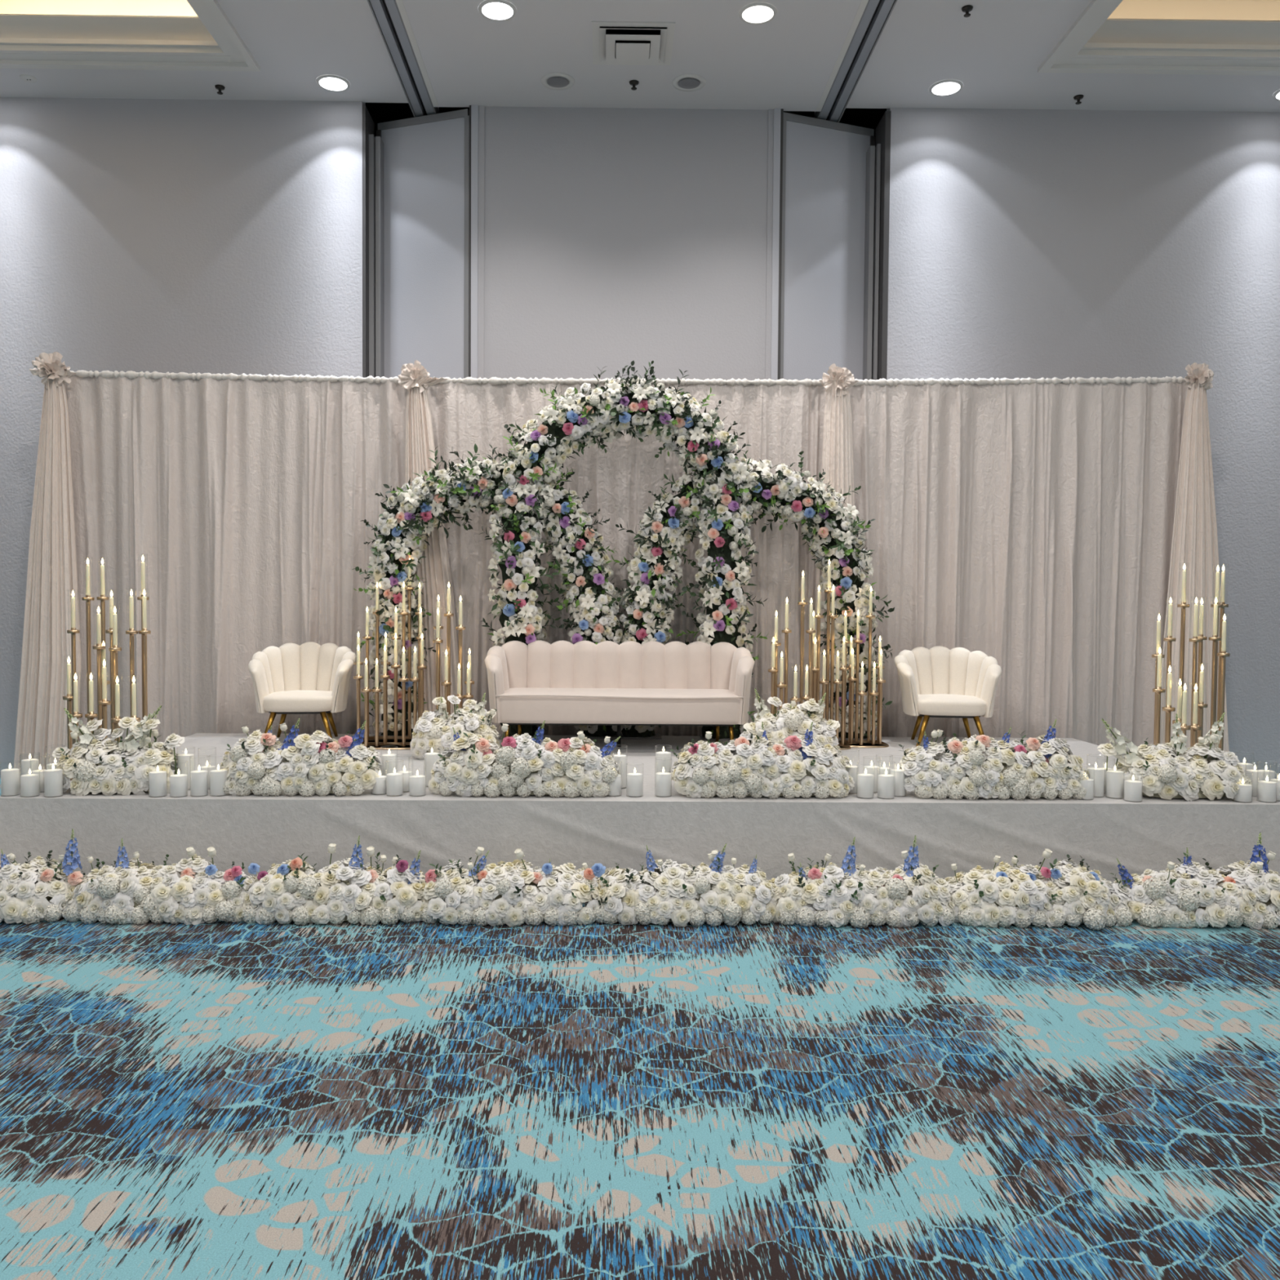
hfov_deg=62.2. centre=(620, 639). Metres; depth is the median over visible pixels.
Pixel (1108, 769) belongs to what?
pillar candle
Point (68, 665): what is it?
taper candle
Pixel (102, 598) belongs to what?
cup
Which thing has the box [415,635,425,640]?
cup
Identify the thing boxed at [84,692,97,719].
cup
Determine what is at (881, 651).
taper candle
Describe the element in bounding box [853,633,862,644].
cup
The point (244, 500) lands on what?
curtain
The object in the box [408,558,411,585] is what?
taper candle
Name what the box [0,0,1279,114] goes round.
ceiling
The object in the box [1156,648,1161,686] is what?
taper candle
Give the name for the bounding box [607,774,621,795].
pillar candle
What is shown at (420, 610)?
taper candle
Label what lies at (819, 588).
taper candle
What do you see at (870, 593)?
taper candle
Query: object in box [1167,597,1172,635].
taper candle
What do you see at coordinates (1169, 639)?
cup
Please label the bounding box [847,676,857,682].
cup
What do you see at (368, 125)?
trim
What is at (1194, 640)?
cup
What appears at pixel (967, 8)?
sprinkler
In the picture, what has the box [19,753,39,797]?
glass cylinder
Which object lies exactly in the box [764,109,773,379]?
trim
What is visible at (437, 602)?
taper candle
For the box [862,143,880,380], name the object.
folded partition panels
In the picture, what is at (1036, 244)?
wall
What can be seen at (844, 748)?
glass cylinder
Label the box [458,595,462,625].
taper candle
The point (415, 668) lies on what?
taper candle
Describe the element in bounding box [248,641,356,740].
armchair
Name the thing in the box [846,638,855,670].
taper candle
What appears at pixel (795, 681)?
taper candle
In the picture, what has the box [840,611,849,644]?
taper candle
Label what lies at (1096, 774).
pillar candle
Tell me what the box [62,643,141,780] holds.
candelabra
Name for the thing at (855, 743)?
candelabra
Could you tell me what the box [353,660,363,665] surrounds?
cup
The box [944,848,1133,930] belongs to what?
flower arrangement
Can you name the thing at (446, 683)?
cup
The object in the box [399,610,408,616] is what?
cup
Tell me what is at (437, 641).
cup
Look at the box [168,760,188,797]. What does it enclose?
glass cylinder
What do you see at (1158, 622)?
taper candle
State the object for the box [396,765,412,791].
pillar candle
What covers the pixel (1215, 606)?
taper candle
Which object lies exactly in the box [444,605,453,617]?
cup
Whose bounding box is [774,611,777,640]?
taper candle
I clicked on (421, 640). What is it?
taper candle
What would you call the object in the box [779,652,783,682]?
taper candle
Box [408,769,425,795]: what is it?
pillar candle
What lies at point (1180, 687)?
taper candle
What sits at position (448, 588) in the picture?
taper candle
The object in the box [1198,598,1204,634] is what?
taper candle
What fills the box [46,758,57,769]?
pillar candle
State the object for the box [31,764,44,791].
pillar candle
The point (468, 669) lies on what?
taper candle
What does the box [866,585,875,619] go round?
taper candle
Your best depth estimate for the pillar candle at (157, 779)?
5.51 m
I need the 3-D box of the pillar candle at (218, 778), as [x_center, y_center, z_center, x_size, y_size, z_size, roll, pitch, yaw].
[-2.115,0.734,5.582,0.084,0.161,0.084,0,2,-1]
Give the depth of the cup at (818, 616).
7.65 m
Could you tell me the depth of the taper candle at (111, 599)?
6.53 m
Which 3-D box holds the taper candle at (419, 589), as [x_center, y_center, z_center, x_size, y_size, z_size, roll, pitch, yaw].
[-1.479,-0.311,7.824,0.025,0.230,0.025,0,2,-1]
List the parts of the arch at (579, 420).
plate, plate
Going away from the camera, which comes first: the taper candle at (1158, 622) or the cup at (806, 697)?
the taper candle at (1158, 622)
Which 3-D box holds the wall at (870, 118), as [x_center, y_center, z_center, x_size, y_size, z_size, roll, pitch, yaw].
[1.769,-1.810,9.694,1.482,6.042,1.030,0,2,-1]
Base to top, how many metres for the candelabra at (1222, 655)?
1.302 m
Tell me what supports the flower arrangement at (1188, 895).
on the floor
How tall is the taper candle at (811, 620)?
0.234 m
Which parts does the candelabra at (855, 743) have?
stem, stem, stem, stem, stem, plate, stem, stem, stem, stem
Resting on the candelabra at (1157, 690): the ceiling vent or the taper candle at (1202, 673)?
the taper candle at (1202, 673)
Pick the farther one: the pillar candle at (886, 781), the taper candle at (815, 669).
the taper candle at (815, 669)
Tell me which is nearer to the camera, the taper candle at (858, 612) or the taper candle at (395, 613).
the taper candle at (395, 613)
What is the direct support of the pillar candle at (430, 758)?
in the glass cylinder
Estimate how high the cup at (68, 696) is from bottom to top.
0.278 m
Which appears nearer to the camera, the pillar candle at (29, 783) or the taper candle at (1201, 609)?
the pillar candle at (29, 783)
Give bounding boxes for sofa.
[484,640,754,747]
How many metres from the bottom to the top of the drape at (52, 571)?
3.425 m
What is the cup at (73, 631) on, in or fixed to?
on the candelabra at (144, 632)
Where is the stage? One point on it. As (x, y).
(1149, 833)
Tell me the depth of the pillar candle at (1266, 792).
5.58 m
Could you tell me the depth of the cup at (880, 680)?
7.66 m
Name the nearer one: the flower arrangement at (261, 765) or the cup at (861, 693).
the flower arrangement at (261, 765)
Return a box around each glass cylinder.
[0,760,20,796]
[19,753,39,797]
[43,755,63,797]
[147,757,167,797]
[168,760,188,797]
[189,755,208,796]
[208,754,227,796]
[408,755,424,796]
[607,760,622,796]
[654,744,671,786]
[841,748,859,794]
[856,761,873,799]
[876,760,895,799]
[888,755,906,796]
[1105,755,1124,799]
[1123,767,1142,802]
[1256,760,1277,803]
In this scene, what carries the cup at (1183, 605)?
on the candelabra at (1222, 655)
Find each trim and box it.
[362,104,374,377]
[471,105,478,378]
[477,105,484,378]
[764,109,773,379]
[770,108,781,380]
[875,111,891,379]
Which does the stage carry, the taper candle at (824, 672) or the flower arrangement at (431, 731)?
the flower arrangement at (431, 731)
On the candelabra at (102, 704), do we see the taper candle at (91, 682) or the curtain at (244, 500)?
the taper candle at (91, 682)
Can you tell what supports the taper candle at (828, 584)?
on the candelabra at (815, 670)
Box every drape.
[13,351,81,789]
[398,360,458,715]
[814,363,858,715]
[1160,362,1229,751]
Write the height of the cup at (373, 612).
0.263 m
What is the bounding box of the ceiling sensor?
[19,74,37,82]
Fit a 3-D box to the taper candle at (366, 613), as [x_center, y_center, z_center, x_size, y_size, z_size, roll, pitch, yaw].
[-1.852,-0.132,7.762,0.025,0.230,0.025,0,2,-1]
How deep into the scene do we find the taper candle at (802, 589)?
7.42 m
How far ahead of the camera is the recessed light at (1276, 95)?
8.69 m
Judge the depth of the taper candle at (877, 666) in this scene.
7.77 m
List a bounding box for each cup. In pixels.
[62,655,74,701]
[66,600,79,635]
[69,698,82,719]
[81,567,94,602]
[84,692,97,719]
[92,643,105,651]
[96,568,109,601]
[97,662,111,706]
[105,596,118,635]
[108,645,121,653]
[111,693,123,724]
[125,628,137,635]
[128,675,141,721]
[137,569,149,601]
[138,628,151,635]
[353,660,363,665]
[353,674,363,680]
[360,687,371,693]
[362,634,372,640]
[371,687,382,693]
[372,609,382,615]
[380,673,390,679]
[391,628,400,639]
[391,663,400,669]
[398,676,408,683]
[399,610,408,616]
[404,585,413,591]
[409,676,420,683]
[414,610,424,616]
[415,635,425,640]
[417,663,426,670]
[432,638,443,644]
[433,624,443,629]
[440,680,451,687]
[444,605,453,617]
[454,693,464,700]
[455,624,465,631]
[463,693,473,699]
[464,679,474,685]
[768,660,777,673]
[770,638,781,647]
[776,657,786,688]
[782,627,791,634]
[790,696,800,702]
[797,600,807,606]
[801,694,811,701]
[805,628,816,634]
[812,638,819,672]
[813,613,823,619]
[818,657,828,685]
[824,558,833,594]
[828,584,837,619]
[832,672,842,685]
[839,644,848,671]
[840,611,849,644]
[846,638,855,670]
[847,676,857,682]
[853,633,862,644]
[857,682,866,697]
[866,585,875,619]
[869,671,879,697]
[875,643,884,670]
[875,673,885,684]
[1151,626,1164,659]
[1152,657,1165,693]
[1162,678,1175,712]
[1163,617,1176,643]
[1172,707,1182,724]
[1177,577,1189,608]
[1177,706,1191,731]
[1188,597,1201,644]
[1190,715,1201,731]
[1197,634,1207,641]
[1197,701,1208,709]
[1208,635,1221,642]
[1210,602,1222,608]
[1217,650,1230,657]
[1219,602,1228,608]
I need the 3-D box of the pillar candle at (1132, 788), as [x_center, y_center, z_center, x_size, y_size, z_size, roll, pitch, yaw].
[2.711,0.779,5.602,0.084,0.135,0.084,0,2,-1]
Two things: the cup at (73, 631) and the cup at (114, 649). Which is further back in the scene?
the cup at (73, 631)
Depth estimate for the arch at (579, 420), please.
7.82 m
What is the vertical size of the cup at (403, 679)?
0.267 m
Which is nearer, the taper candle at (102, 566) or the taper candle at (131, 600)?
the taper candle at (131, 600)
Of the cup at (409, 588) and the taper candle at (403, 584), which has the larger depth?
the cup at (409, 588)
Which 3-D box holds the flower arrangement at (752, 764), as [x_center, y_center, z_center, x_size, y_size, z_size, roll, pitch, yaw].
[0.767,0.639,5.717,0.994,0.404,0.386,1,2,3]
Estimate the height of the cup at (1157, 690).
0.294 m
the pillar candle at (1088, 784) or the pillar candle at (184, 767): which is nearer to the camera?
the pillar candle at (1088, 784)
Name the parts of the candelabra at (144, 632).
stem, stem, stem, stem, stem, stem, stem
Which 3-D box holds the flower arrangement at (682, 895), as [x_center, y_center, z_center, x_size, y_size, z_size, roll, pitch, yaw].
[0.314,1.191,5.234,0.958,0.382,0.436,1,2,3]
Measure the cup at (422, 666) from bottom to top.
0.276 m
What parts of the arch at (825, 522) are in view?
plate, plate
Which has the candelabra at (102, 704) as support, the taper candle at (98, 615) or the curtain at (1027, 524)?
the taper candle at (98, 615)
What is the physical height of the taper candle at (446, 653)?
0.235 m
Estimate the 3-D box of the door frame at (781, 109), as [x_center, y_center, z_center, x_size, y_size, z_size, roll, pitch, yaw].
[1.345,-1.627,9.101,0.022,5.712,0.120,0,2,-1]
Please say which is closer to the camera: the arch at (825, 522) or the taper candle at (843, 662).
the taper candle at (843, 662)
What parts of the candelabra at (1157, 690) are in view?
stem, stem, stem, stem, stem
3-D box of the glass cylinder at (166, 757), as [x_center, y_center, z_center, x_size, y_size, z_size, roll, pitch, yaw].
[-2.417,0.718,5.542,0.093,0.197,0.093,0,2,-1]
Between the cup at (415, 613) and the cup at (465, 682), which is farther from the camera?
the cup at (415, 613)
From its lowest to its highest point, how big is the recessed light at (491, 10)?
0.012 m
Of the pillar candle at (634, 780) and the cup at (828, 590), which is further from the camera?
the cup at (828, 590)
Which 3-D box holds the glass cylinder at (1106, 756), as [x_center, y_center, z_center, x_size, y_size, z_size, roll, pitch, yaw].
[2.657,0.736,5.692,0.093,0.220,0.093,0,2,-1]
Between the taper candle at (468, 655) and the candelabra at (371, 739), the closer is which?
the taper candle at (468, 655)
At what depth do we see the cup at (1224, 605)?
6.72 m
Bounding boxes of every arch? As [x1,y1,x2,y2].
[351,444,628,738]
[473,360,768,740]
[604,448,894,740]
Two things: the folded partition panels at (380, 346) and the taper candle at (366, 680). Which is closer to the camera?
the taper candle at (366, 680)
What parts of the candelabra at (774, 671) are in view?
stem, stem, stem, stem, stem, stem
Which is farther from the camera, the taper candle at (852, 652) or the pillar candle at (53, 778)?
the taper candle at (852, 652)
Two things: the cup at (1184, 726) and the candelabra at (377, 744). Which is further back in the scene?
the candelabra at (377, 744)
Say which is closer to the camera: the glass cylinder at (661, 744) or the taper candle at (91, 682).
the glass cylinder at (661, 744)
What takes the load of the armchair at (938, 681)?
on the stage
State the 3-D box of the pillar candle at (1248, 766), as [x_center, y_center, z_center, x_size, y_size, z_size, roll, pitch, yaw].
[3.485,0.748,5.920,0.084,0.184,0.084,0,2,-1]
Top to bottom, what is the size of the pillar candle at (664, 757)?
0.228 m
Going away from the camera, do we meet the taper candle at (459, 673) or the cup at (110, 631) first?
the cup at (110, 631)
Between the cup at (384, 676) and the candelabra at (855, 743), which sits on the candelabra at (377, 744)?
the cup at (384, 676)
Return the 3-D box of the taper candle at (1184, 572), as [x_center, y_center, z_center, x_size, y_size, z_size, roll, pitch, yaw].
[3.535,-0.349,6.646,0.025,0.265,0.025,0,2,-1]
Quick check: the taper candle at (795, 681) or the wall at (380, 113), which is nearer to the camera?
the taper candle at (795, 681)
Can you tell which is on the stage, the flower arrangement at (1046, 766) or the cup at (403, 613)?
the flower arrangement at (1046, 766)
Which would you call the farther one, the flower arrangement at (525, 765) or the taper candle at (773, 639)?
the taper candle at (773, 639)
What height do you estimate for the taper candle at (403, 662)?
0.233 m
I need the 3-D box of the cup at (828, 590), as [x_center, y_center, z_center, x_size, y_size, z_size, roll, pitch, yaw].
[1.525,-0.462,7.734,0.070,0.268,0.070,0,2,-1]
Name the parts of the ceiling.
cove moulding, cove moulding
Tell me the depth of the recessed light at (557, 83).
8.48 m
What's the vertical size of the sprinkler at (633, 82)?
0.054 m
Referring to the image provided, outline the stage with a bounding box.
[0,733,1279,898]
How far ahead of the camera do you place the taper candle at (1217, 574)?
6.69 m
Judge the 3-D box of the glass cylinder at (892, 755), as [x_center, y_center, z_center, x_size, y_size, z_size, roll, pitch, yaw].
[1.496,0.732,5.706,0.093,0.210,0.093,0,2,-1]
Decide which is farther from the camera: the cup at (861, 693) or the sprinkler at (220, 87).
the sprinkler at (220, 87)
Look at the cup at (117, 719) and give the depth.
6.02 m
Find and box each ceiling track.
[367,0,439,117]
[813,0,897,122]
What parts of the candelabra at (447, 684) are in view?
stem, stem, stem, stem, stem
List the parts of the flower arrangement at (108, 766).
stem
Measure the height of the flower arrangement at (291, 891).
0.414 m
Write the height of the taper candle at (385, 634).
0.226 m
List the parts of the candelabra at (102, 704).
stem, stem, stem, stem, stem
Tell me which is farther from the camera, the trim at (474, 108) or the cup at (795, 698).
the trim at (474, 108)
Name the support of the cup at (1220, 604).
on the candelabra at (1222, 655)
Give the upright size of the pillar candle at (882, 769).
0.152 m
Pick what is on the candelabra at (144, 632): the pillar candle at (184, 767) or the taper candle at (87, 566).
the taper candle at (87, 566)
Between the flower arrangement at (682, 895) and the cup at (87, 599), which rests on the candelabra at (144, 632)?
the cup at (87, 599)
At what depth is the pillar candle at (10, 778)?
5.51 m
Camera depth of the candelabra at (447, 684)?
7.32 m
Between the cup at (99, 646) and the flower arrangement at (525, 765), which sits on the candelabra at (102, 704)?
the cup at (99, 646)
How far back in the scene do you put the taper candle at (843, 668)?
7.58 m
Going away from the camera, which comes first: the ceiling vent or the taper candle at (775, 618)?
the taper candle at (775, 618)
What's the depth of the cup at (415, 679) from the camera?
7.44 m
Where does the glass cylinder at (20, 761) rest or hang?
on the stage
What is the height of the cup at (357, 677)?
0.267 m
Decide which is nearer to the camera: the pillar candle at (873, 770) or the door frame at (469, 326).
the pillar candle at (873, 770)
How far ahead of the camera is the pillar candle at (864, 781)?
5.61 m
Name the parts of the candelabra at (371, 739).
stem, stem, plate, stem, stem, stem, stem, stem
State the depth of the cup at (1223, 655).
6.41 m
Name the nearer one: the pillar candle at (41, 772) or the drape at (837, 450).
the pillar candle at (41, 772)
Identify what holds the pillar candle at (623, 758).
in the glass cylinder
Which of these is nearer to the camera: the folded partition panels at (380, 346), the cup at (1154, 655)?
the cup at (1154, 655)
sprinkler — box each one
[214,84,225,94]
[629,80,639,90]
[961,4,973,17]
[1073,94,1084,104]
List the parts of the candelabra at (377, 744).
stem, stem, stem, stem, plate, stem, stem, stem, stem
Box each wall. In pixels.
[0,97,1279,778]
[365,102,469,137]
[783,107,886,136]
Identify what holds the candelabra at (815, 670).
on the stage
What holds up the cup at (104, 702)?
on the candelabra at (102, 704)
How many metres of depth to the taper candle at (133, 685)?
6.07 m
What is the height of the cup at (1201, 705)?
0.283 m
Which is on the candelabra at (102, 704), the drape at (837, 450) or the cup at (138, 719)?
the cup at (138, 719)
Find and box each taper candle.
[66,656,71,693]
[71,590,75,627]
[73,672,78,711]
[85,557,90,595]
[88,672,93,711]
[96,606,101,644]
[100,557,105,595]
[101,641,106,667]
[102,659,106,698]
[109,590,113,627]
[112,606,117,645]
[115,675,119,716]
[129,590,133,628]
[131,675,136,715]
[141,555,145,595]
[142,589,146,628]
[356,632,359,651]
[356,645,359,674]
[364,657,368,687]
[365,606,368,635]
[374,657,378,687]
[375,582,378,609]
[382,644,386,673]
[383,631,387,660]
[394,607,397,635]
[394,633,397,663]
[401,646,405,676]
[402,581,405,610]
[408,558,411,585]
[413,646,417,676]
[417,582,421,610]
[418,607,422,635]
[420,634,423,664]
[435,607,439,638]
[436,595,439,618]
[444,649,448,680]
[447,582,450,611]
[457,662,461,693]
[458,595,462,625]
[466,662,470,693]
[467,648,471,679]
[771,636,774,667]
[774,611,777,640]
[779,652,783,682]
[785,597,788,627]
[793,666,797,696]
[800,571,804,599]
[804,664,808,694]
[808,598,813,628]
[812,611,815,639]
[813,637,817,666]
[817,585,820,613]
[822,650,826,679]
[826,560,831,587]
[831,585,835,613]
[835,650,839,679]
[841,637,845,666]
[843,611,847,639]
[848,636,853,664]
[850,648,853,676]
[856,609,859,638]
[860,661,863,690]
[868,586,872,613]
[872,662,875,690]
[878,635,881,664]
[879,648,882,678]
[1155,614,1160,652]
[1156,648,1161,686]
[1166,666,1171,705]
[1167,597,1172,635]
[1177,679,1182,718]
[1181,564,1186,602]
[1182,684,1186,724]
[1192,596,1198,636]
[1192,684,1197,724]
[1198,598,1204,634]
[1199,664,1204,702]
[1213,597,1217,635]
[1214,565,1219,602]
[1220,564,1225,602]
[1221,614,1226,651]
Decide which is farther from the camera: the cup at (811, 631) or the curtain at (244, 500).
the curtain at (244, 500)
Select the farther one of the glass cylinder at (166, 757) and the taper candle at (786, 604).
the taper candle at (786, 604)
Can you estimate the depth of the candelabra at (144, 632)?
6.54 m
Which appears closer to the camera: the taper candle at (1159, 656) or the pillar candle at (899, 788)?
the pillar candle at (899, 788)
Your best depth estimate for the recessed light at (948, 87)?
8.59 m
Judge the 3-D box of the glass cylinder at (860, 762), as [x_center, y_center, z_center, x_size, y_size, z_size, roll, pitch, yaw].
[1.306,0.747,5.643,0.093,0.183,0.093,0,2,-1]
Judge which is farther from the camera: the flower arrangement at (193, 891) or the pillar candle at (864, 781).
the pillar candle at (864, 781)
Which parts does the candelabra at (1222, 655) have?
stem, stem, stem, stem, stem, stem, stem, stem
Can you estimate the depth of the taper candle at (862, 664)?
7.61 m
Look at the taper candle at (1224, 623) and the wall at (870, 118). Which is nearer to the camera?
the taper candle at (1224, 623)
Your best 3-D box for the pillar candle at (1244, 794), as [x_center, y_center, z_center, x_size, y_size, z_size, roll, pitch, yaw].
[3.292,0.790,5.605,0.084,0.121,0.084,0,2,-1]
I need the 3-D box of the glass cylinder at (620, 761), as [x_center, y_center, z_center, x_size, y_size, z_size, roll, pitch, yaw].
[-0.037,0.739,5.658,0.093,0.178,0.093,0,2,-1]
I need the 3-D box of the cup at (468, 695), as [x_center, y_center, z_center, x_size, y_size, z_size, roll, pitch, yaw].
[-1.033,0.280,7.219,0.070,0.268,0.070,0,2,-1]
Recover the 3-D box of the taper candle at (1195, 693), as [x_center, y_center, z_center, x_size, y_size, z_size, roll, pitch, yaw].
[3.339,0.380,6.152,0.025,0.256,0.025,0,2,-1]
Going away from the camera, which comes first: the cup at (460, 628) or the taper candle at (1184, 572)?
the taper candle at (1184, 572)
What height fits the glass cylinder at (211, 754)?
0.211 m
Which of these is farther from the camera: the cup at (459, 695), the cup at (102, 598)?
the cup at (459, 695)
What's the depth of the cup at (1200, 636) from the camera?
6.59 m
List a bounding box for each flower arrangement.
[0,828,83,924]
[52,705,184,795]
[62,838,257,924]
[218,718,382,796]
[241,835,431,925]
[409,693,500,759]
[417,846,607,926]
[427,720,620,798]
[591,843,778,926]
[670,721,854,799]
[742,688,839,753]
[769,835,955,928]
[898,719,1089,799]
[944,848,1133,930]
[1097,711,1253,800]
[1111,832,1279,928]
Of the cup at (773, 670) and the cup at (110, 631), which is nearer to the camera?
the cup at (110, 631)
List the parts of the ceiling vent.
plate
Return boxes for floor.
[0,777,1279,1279]
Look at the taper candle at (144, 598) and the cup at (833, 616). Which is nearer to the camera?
the taper candle at (144, 598)
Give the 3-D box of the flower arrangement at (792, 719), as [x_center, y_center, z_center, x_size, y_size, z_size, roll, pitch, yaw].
[1.134,0.554,7.026,0.636,0.470,0.445,1,2,5]
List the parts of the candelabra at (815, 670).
stem, stem, stem, stem, stem, stem, stem, plate, stem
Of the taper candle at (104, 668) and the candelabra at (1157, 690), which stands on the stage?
the candelabra at (1157, 690)
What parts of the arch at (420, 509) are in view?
plate, plate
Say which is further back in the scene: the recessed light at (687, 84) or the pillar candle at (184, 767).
the recessed light at (687, 84)
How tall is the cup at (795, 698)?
0.269 m
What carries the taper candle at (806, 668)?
on the candelabra at (774, 671)
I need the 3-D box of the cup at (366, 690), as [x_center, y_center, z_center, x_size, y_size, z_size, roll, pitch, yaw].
[-1.762,0.250,7.357,0.070,0.259,0.070,0,2,-1]
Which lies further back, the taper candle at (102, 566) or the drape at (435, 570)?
the drape at (435, 570)
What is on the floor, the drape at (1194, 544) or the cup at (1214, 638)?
the drape at (1194, 544)
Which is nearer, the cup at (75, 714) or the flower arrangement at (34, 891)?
the flower arrangement at (34, 891)
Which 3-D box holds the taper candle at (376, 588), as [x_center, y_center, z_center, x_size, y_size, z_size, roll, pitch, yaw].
[-1.799,-0.316,7.854,0.025,0.229,0.025,0,2,-1]
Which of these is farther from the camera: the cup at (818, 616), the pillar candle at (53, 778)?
the cup at (818, 616)
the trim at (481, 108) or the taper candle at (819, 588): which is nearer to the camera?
the taper candle at (819, 588)
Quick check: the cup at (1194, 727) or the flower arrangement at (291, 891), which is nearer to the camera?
the flower arrangement at (291, 891)
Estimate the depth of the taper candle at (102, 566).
6.61 m
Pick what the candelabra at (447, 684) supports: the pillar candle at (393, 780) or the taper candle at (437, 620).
the taper candle at (437, 620)
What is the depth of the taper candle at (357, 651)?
7.48 m
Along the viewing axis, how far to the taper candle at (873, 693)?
7.65 m
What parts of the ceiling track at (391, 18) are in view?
rail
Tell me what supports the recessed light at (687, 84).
in the ceiling
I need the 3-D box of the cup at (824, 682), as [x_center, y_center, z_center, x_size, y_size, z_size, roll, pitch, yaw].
[1.443,0.196,7.497,0.070,0.265,0.070,0,2,-1]
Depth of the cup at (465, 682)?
7.27 m
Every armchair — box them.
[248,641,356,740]
[893,645,1001,746]
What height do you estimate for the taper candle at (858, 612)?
0.232 m
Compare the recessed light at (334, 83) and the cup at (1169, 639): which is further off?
the recessed light at (334, 83)
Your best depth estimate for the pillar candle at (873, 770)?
5.78 m
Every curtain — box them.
[64,369,407,757]
[426,377,826,736]
[848,376,1187,746]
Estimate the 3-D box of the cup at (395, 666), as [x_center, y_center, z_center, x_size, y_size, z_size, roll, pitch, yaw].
[-1.607,0.083,7.592,0.070,0.275,0.070,0,2,-1]
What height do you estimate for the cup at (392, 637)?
0.263 m
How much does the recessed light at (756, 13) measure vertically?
0.012 m
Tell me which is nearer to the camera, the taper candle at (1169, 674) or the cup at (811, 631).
the taper candle at (1169, 674)
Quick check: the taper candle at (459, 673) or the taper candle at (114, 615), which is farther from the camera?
the taper candle at (459, 673)
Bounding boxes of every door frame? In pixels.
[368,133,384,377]
[468,105,471,377]
[777,108,783,379]
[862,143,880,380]
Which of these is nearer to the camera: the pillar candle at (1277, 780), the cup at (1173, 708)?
the pillar candle at (1277, 780)
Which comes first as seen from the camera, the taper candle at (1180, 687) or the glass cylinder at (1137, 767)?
the glass cylinder at (1137, 767)
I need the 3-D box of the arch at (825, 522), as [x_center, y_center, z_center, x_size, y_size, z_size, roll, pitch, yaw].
[0.955,-0.366,8.010,2.269,2.232,0.627,0,2,-1]
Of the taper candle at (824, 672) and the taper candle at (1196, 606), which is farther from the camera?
the taper candle at (824, 672)
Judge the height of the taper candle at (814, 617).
0.231 m
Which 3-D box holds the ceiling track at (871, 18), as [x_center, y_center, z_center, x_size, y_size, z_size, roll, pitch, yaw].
[1.866,-4.195,-0.023,0.245,0.092,18.620,0,2,-1]
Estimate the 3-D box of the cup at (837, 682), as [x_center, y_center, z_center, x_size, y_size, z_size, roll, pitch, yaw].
[1.547,0.200,7.535,0.070,0.261,0.070,0,2,-1]
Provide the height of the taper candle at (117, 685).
0.252 m
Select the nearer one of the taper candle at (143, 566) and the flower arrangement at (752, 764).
the flower arrangement at (752, 764)
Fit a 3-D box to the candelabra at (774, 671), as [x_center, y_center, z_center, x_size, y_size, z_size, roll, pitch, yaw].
[1.190,0.144,7.322,0.381,1.265,0.352,0,2,-1]
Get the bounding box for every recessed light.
[315,74,350,92]
[478,0,516,21]
[541,72,574,90]
[671,74,706,91]
[738,2,777,24]
[928,79,963,96]
[1272,89,1279,101]
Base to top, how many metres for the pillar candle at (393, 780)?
0.143 m
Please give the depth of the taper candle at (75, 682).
6.11 m
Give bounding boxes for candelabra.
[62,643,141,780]
[66,567,151,744]
[353,585,425,742]
[353,663,426,749]
[432,605,474,717]
[768,600,816,717]
[808,558,850,750]
[838,585,888,747]
[1151,626,1208,746]
[1163,577,1230,751]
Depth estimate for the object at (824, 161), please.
9.17 m
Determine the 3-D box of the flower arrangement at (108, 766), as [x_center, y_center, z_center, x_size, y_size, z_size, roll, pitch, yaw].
[-2.699,0.590,5.708,0.708,0.482,0.399,0,2,-1]
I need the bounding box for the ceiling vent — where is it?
[591,21,675,65]
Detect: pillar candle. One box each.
[0,763,19,795]
[20,768,39,796]
[21,753,39,775]
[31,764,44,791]
[44,764,62,796]
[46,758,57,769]
[149,765,166,796]
[169,769,187,796]
[177,748,194,789]
[191,765,208,795]
[200,760,215,787]
[209,764,226,795]
[372,770,386,794]
[381,749,396,775]
[386,767,402,795]
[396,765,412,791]
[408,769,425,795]
[424,747,439,786]
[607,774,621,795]
[611,749,626,788]
[626,768,642,796]
[655,746,671,773]
[655,767,671,796]
[844,760,857,793]
[857,768,873,798]
[863,760,879,792]
[877,768,894,798]
[879,762,892,774]
[889,764,906,795]
[1075,773,1093,799]
[1087,762,1104,796]
[1098,762,1113,792]
[1106,765,1123,798]
[1124,774,1142,801]
[1233,777,1252,802]
[1236,757,1253,777]
[1245,764,1263,795]
[1257,775,1276,802]
[1259,764,1275,781]
[1270,773,1279,800]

